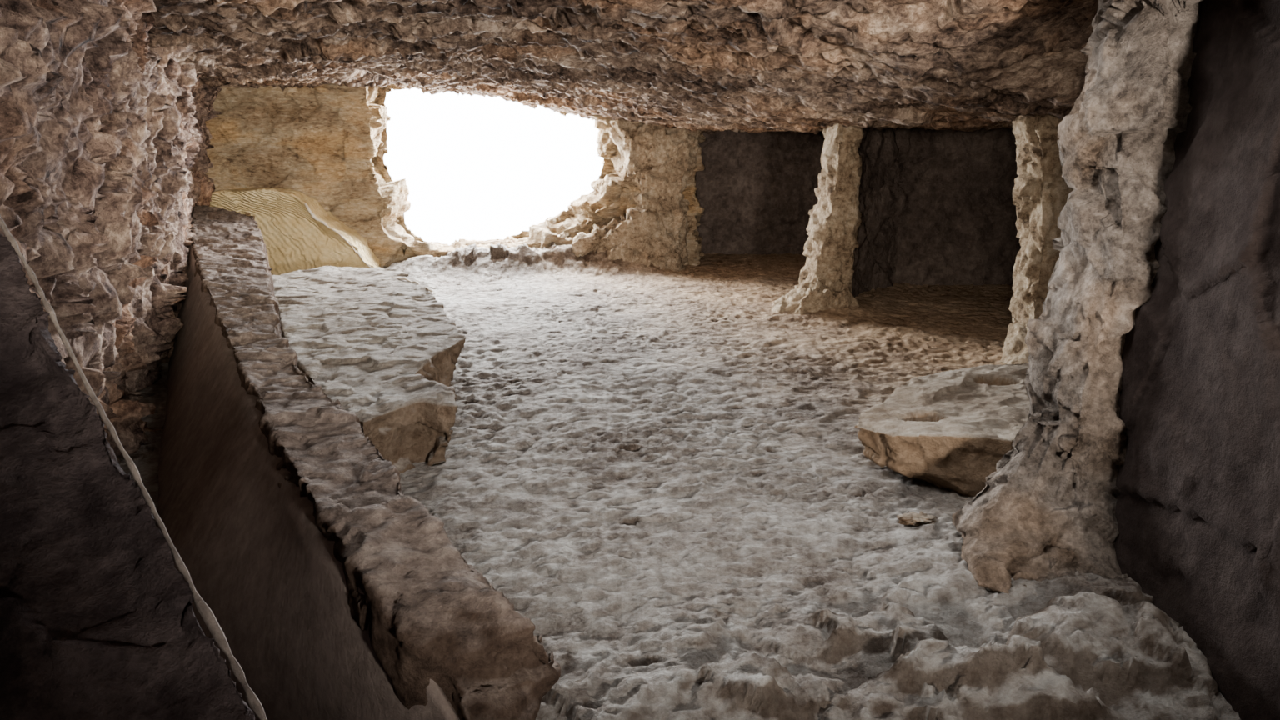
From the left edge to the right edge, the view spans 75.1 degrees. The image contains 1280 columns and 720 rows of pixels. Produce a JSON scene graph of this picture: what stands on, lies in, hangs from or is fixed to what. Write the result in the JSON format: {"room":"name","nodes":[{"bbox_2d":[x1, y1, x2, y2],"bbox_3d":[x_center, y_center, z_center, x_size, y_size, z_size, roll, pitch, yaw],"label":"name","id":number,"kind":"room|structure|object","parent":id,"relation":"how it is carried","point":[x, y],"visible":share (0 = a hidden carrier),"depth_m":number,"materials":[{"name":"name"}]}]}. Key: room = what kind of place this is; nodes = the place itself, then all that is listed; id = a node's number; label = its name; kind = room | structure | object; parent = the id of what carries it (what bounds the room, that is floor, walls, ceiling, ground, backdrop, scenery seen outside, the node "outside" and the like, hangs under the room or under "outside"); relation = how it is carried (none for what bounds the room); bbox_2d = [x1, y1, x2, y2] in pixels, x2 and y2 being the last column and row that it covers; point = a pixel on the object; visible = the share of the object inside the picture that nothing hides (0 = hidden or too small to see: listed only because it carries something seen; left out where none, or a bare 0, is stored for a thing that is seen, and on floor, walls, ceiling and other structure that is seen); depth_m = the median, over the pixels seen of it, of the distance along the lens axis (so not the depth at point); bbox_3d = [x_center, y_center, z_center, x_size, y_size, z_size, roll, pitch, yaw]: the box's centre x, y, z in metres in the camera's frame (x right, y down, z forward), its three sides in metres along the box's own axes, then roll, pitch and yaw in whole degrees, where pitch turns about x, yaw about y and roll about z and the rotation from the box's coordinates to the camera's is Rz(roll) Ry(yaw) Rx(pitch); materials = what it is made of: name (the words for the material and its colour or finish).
{"room":"cave","nodes":[
{"label":"cave","id":0,"kind":"room"},
{"bbox_2d":[0,0,223,454],"bbox_3d":[-2.950,-0.824,4.525,1.697,2.500,12.624,-5,15,-17],"label":"wall","id":1,"kind":"structure","parent":0,"point":[105,142],"depth_m":3.41,"materials":[{"name":"brown stone"}]},
{"bbox_2d":[205,83,705,268],"bbox_3d":[-2.536,-2.240,9.973,6.992,2.769,0.894,-2,15,-8],"label":"wall","id":2,"kind":"structure","parent":0,"point":[327,142],"depth_m":9.56,"materials":[{"name":"beige stone"}]},
{"bbox_2d":[147,0,1098,134],"bbox_3d":[-0.362,-1.696,4.807,11.275,0.707,13.560,0,15,0],"label":"ceiling","id":3,"kind":"structure","parent":0,"point":[711,67],"depth_m":4.78,"materials":[{"name":"brown stone"}]},
{"bbox_2d":[112,241,1241,719],"bbox_3d":[-0.411,0.047,5.320,11.577,0.507,13.668,0,15,0],"label":"floor","id":4,"kind":"structure","parent":0,"point":[670,472],"depth_m":3.46,"materials":[{"name":"grey stone"}]},
{"bbox_2d":[0,213,264,719],"bbox_3d":[-1.342,0.369,1.221,2.020,1.804,0.846,13,19,40],"label":"wall edge","id":5,"kind":"object","parent":4,"relation":"on","point":[98,621],"visible":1,"depth_m":1.05,"materials":[{"name":"stone"}]},
{"bbox_2d":[209,186,431,292],"bbox_3d":[-2.896,-1.194,8.713,4.604,1.130,1.612,12,19,39],"label":"sand mound","id":6,"kind":"object","parent":4,"relation":"on","point":[298,234],"visible":0.53,"depth_m":9.52,"materials":[{"name":"sand"}]},
{"bbox_2d":[157,204,564,719],"bbox_3d":[-2.426,-0.179,5.090,0.948,0.941,9.502,-8,17,-27],"label":"wall","id":7,"kind":"structure","parent":4,"relation":"on","point":[334,595],"depth_m":2.25,"materials":[{"name":"brown stone"}]},
{"bbox_2d":[271,265,465,474],"bbox_3d":[-1.944,-0.149,6.011,1.253,0.469,5.016,-7,16,-24],"label":"stone slab","id":8,"kind":"object","parent":4,"relation":"on","point":[381,346],"visible":0.84,"depth_m":4.92,"materials":[{"name":"beige stone"}]},
{"bbox_2d":[567,118,699,270],"bbox_3d":[-0.256,-2.050,10.157,1.996,2.079,1.086,-1,15,-2],"label":"pilaster","id":9,"kind":"object","parent":4,"relation":"on","point":[659,160],"visible":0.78,"depth_m":9.94,"materials":[{"name":"beige stone"}]},
{"bbox_2d":[770,124,864,314],"bbox_3d":[1.565,-1.247,7.501,0.975,1.910,0.878,0,15,0],"label":"rock pillar","id":10,"kind":"structure","parent":4,"relation":"on","point":[825,279],"depth_m":7.41,"materials":[{"name":"beige stone"}]},
{"bbox_2d":[896,513,935,526],"bbox_3d":[1.122,0.651,3.369,0.168,0.049,0.102,0,15,0],"label":"stone","id":11,"kind":"object","parent":4,"relation":"on","point":[911,520],"visible":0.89,"depth_m":3.35,"materials":[{"name":"beige stone"}]},
{"bbox_2d":[854,362,1029,497],"bbox_3d":[1.767,0.310,4.300,0.968,0.392,1.694,8,17,29],"label":"rock slab","id":12,"kind":"object","parent":4,"relation":"on","point":[951,429],"visible":0.61,"depth_m":3.81,"materials":[{"name":"beige stone"}]},
{"bbox_2d":[1000,114,1071,364],"bbox_3d":[2.752,-0.802,5.605,0.593,1.886,0.728,0,15,0],"label":"rock pillar","id":13,"kind":"structure","parent":4,"relation":"on","point":[1041,192],"depth_m":5.59,"materials":[{"name":"beige stone"}]},
{"bbox_2d":[951,0,1210,598],"bbox_3d":[1.796,-0.325,2.955,1.522,2.231,0.762,-7,16,-26],"label":"rock pillar","id":14,"kind":"structure","parent":4,"relation":"on","point":[1048,511],"depth_m":2.90,"materials":[{"name":"beige stone"}]},
{"bbox_2d":[695,127,1020,296],"bbox_3d":[2.278,-1.774,8.738,4.174,2.200,6.366,-6,16,-21],"label":"wall","id":15,"kind":"structure","parent":0,"point":[952,208],"depth_m":8.96,"materials":[{"name":"brown stone"}]},
{"bbox_2d":[1110,0,1279,719],"bbox_3d":[1.790,0.105,0.978,0.557,2.500,5.020,1,15,3],"label":"wall","id":16,"kind":"structure","parent":0,"point":[1196,492],"depth_m":2.44,"materials":[{"name":"brown stone"}]}
]}

